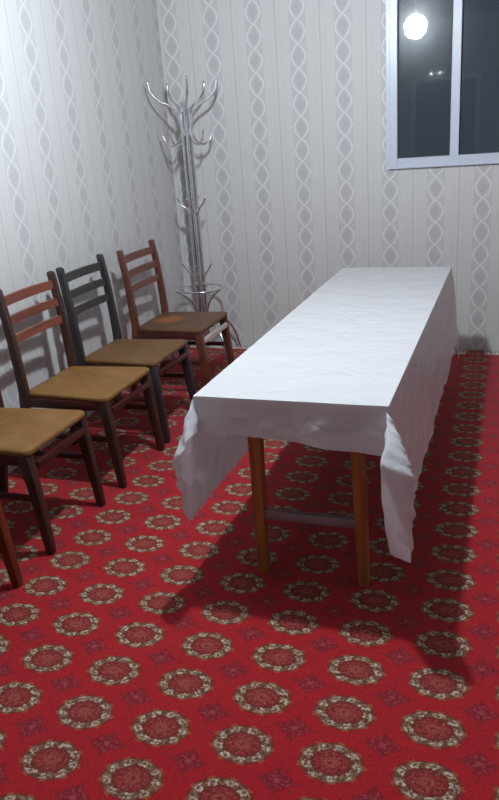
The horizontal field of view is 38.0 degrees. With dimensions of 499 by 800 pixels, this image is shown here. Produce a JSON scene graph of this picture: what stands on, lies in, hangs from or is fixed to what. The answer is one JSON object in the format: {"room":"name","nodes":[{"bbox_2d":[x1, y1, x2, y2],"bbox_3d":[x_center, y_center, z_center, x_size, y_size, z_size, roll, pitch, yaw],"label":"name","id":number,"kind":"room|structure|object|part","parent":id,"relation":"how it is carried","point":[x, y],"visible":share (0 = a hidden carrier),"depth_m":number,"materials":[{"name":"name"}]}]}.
{"room":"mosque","nodes":[
{"label":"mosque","id":0,"kind":"room"},
{"bbox_2d":[0,0,187,473],"bbox_3d":[-1.653,-0.672,2.352,0.120,2.912,6.840,3,21,18],"label":"wall","id":1,"kind":"structure","parent":0,"point":[86,167],"depth_m":4.12,"materials":[{"name":"paper"}]},
{"bbox_2d":[156,0,498,351],"bbox_3d":[1.668,-1.719,4.571,4.680,2.912,0.120,3,21,18],"label":"wall","id":2,"kind":"structure","parent":0,"point":[292,175],"depth_m":4.95,"materials":[{"name":"paper"}]},
{"bbox_2d":[386,0,498,169],"bbox_3d":[1.515,-2.124,4.420,1.350,1.308,0.084,3,21,18],"label":"window","id":3,"kind":"structure","parent":2,"relation":"in","point":[454,158],"depth_m":4.61,"materials":[{"name":"white plastic"}]},
{"bbox_2d":[191,345,497,354],"bbox_3d":[0.726,0.871,2.115,4.920,0.148,6.840,3,21,18],"label":"floor","id":4,"kind":"structure","parent":0,"point":[191,345],"depth_m":5.07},
{"bbox_2d":[0,345,498,799],"bbox_3d":[0.720,0.797,2.085,4.676,0.012,6.590,3,21,18],"label":"carpet","id":5,"kind":"object","parent":4,"relation":"on","point":[150,656],"visible":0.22,"depth_m":2.36,"materials":[{"name":"red carpet"}]},
{"bbox_2d":[0,501,22,587],"bbox_3d":[-1.202,0.304,2.432,0.556,0.941,0.446,3,21,18],"label":"dining chair","id":6,"kind":"object","parent":5,"relation":"on","point":[7,551],"visible":1,"depth_m":2.63,"materials":[{"name":"brown wood"}]},
{"bbox_2d":[0,390,105,554],"bbox_3d":[-1.006,0.088,2.990,0.556,0.941,0.446,3,21,18],"label":"dining chair","id":7,"kind":"object","parent":5,"relation":"on","point":[23,431],"visible":1,"depth_m":2.93,"materials":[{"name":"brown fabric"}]},
{"bbox_3d":[-1.155,0.008,3.240,0.108,0.941,0.035,3,21,18],"label":"post","id":8,"kind":"part","parent":7,"relation":"part of","materials":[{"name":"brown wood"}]},
{"bbox_3d":[-0.991,0.149,3.009,0.405,0.042,0.438,3,21,18],"label":"seat frame","id":9,"kind":"part","parent":7,"relation":"part of","materials":[{"name":"brown wood"}]},
{"bbox_3d":[-0.826,0.407,2.828,0.084,0.426,0.045,3,21,18],"label":"leg","id":10,"kind":"part","parent":7,"relation":"part of","materials":[{"name":"brown wood"}]},
{"bbox_3d":[-0.979,0.118,2.992,0.455,0.026,0.446,3,21,18],"label":"seat","id":11,"kind":"part","parent":7,"relation":"part of","materials":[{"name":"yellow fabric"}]},
{"bbox_3d":[-0.767,0.190,2.945,0.020,0.030,0.350,3,21,18],"label":"rail","id":12,"kind":"part","parent":7,"relation":"part of","materials":[{"name":"brown wood"}]},
{"bbox_3d":[-0.703,0.272,3.177,0.084,0.426,0.045,3,21,18],"label":"leg","id":13,"kind":"part","parent":7,"relation":"part of","materials":[{"name":"brown wood"}]},
{"bbox_2d":[0,271,164,488],"bbox_3d":[-0.808,-0.118,3.518,0.556,0.941,0.471,3,21,18],"label":"dining chair","id":14,"kind":"object","parent":5,"relation":"on","point":[87,388],"visible":0.86,"depth_m":3.41,"materials":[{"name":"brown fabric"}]},
{"bbox_3d":[-1.087,-0.054,3.397,0.108,0.941,0.035,3,21,18],"label":"post","id":15,"kind":"part","parent":14,"relation":"part of","materials":[{"name":"brown wood"}]},
{"bbox_3d":[-0.953,-0.202,3.779,0.108,0.941,0.035,3,21,18],"label":"post","id":16,"kind":"part","parent":14,"relation":"part of","materials":[{"name":"brown wood"}]},
{"bbox_3d":[-0.793,-0.056,3.536,0.405,0.042,0.463,3,21,18],"label":"seat frame","id":17,"kind":"part","parent":14,"relation":"part of","materials":[{"name":"brown wood"}]},
{"bbox_3d":[-0.781,-0.087,3.520,0.455,0.026,0.471,3,21,18],"label":"seat","id":18,"kind":"part","parent":14,"relation":"part of","materials":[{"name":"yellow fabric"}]},
{"bbox_3d":[-0.631,0.206,3.345,0.084,0.426,0.045,3,21,18],"label":"leg","id":19,"kind":"part","parent":14,"relation":"part of","materials":[{"name":"brown wood"}]},
{"bbox_3d":[-0.569,-0.016,3.473,0.020,0.030,0.375,3,21,18],"label":"rail","id":20,"kind":"part","parent":14,"relation":"part of","materials":[{"name":"brown wood"}]},
{"bbox_3d":[-0.501,0.062,3.716,0.084,0.426,0.045,3,21,18],"label":"leg","id":21,"kind":"part","parent":14,"relation":"part of","materials":[{"name":"brown wood"}]},
{"bbox_2d":[56,254,195,442],"bbox_3d":[-0.656,-0.299,3.986,0.556,0.941,0.456,3,21,18],"label":"dining chair","id":22,"kind":"object","parent":5,"relation":"on","point":[149,353],"visible":0.73,"depth_m":3.90,"materials":[{"name":"black wood"}]},
{"bbox_3d":[-0.933,-0.238,3.873,0.108,0.941,0.035,3,21,18],"label":"post","id":23,"kind":"part","parent":22,"relation":"part of","materials":[{"name":"brown wood"}]},
{"bbox_3d":[-0.803,-0.381,4.241,0.108,0.941,0.035,3,21,18],"label":"post","id":24,"kind":"part","parent":22,"relation":"part of","materials":[{"name":"brown wood"}]},
{"bbox_3d":[-0.641,-0.237,4.005,0.405,0.042,0.448,3,21,18],"label":"seat frame","id":25,"kind":"part","parent":22,"relation":"part of","materials":[{"name":"brown wood"}]},
{"bbox_3d":[-0.629,-0.269,3.989,0.455,0.026,0.456,3,21,18],"label":"seat","id":26,"kind":"part","parent":22,"relation":"part of","materials":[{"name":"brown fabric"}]},
{"bbox_3d":[-0.477,0.022,3.820,0.084,0.426,0.045,3,21,18],"label":"leg","id":27,"kind":"part","parent":22,"relation":"part of","materials":[{"name":"brown wood"}]},
{"bbox_3d":[-0.416,-0.197,3.942,0.020,0.030,0.360,3,21,18],"label":"rail","id":28,"kind":"part","parent":22,"relation":"part of","materials":[{"name":"brown wood"}]},
{"bbox_3d":[-0.351,-0.117,4.178,0.084,0.426,0.045,3,21,18],"label":"leg","id":29,"kind":"part","parent":22,"relation":"part of","materials":[{"name":"brown wood"}]},
{"bbox_2d":[116,239,234,391],"bbox_3d":[-0.450,-0.518,4.574,0.556,0.924,0.476,3,21,18],"label":"dining chair","id":30,"kind":"object","parent":5,"relation":"on","point":[167,325],"visible":0.84,"depth_m":4.46,"materials":[{"name":"brown wood"}]},
{"bbox_3d":[-0.730,-0.453,4.452,0.108,0.924,0.035,3,21,18],"label":"post","id":31,"kind":"part","parent":30,"relation":"part of","materials":[{"name":"brown wood"}]},
{"bbox_3d":[-0.594,-0.603,4.838,0.108,0.924,0.035,3,21,18],"label":"post","id":32,"kind":"part","parent":30,"relation":"part of","materials":[{"name":"brown wood"}]},
{"bbox_3d":[-0.435,-0.464,4.590,0.405,0.042,0.468,3,21,18],"label":"seat frame","id":33,"kind":"part","parent":30,"relation":"part of","materials":[{"name":"brown wood"}]},
{"bbox_3d":[-0.423,-0.495,4.574,0.455,0.026,0.476,3,21,18],"label":"seat","id":34,"kind":"part","parent":30,"relation":"part of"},
{"bbox_3d":[-0.275,-0.201,4.396,0.084,0.426,0.045,3,21,18],"label":"leg","id":35,"kind":"part","parent":30,"relation":"part of","materials":[{"name":"brown wood"}]},
{"bbox_3d":[-0.211,-0.424,4.527,0.020,0.030,0.380,3,21,18],"label":"rail","id":36,"kind":"part","parent":30,"relation":"part of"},
{"bbox_3d":[-0.142,-0.347,4.772,0.084,0.426,0.045,3,21,18],"label":"leg","id":37,"kind":"part","parent":30,"relation":"part of","materials":[{"name":"brown wood"}]},
{"bbox_2d":[146,76,241,363],"bbox_3d":[-0.373,-1.213,5.060,0.450,1.887,0.436,1,21,15],"label":"coat rack","id":38,"kind":"object","parent":5,"relation":"on","point":[185,114],"visible":0.86,"depth_m":4.96,"materials":[{"name":"silver metal"}]},
{"bbox_2d":[248,437,369,586],"bbox_3d":[0.524,-0.065,3.450,0.630,0.703,2.325,3,21,19],"label":"table","id":39,"kind":"object","parent":5,"relation":"on","point":[359,522],"visible":0.23,"depth_m":2.50,"materials":[{"name":"brown wood"}]},
{"bbox_3d":[0.035,0.310,2.552,0.048,0.679,0.046,3,21,19],"label":"leg","id":40,"kind":"part","parent":39,"relation":"part of","materials":[{"name":"brown wood"}]},
{"bbox_2d":[172,267,458,562],"bbox_3d":[0.505,-0.092,3.387,0.805,0.616,2.550,3,21,18],"label":"tablecloth","id":41,"kind":"object","parent":39,"relation":"on","point":[362,364],"visible":1,"depth_m":2.60,"materials":[{"name":"white fabric"}]},
{"bbox_3d":[0.370,0.328,2.434,0.057,0.679,0.046,3,21,19],"label":"leg","id":42,"kind":"part","parent":39,"relation":"part of","materials":[{"name":"brown wood"}]}
]}

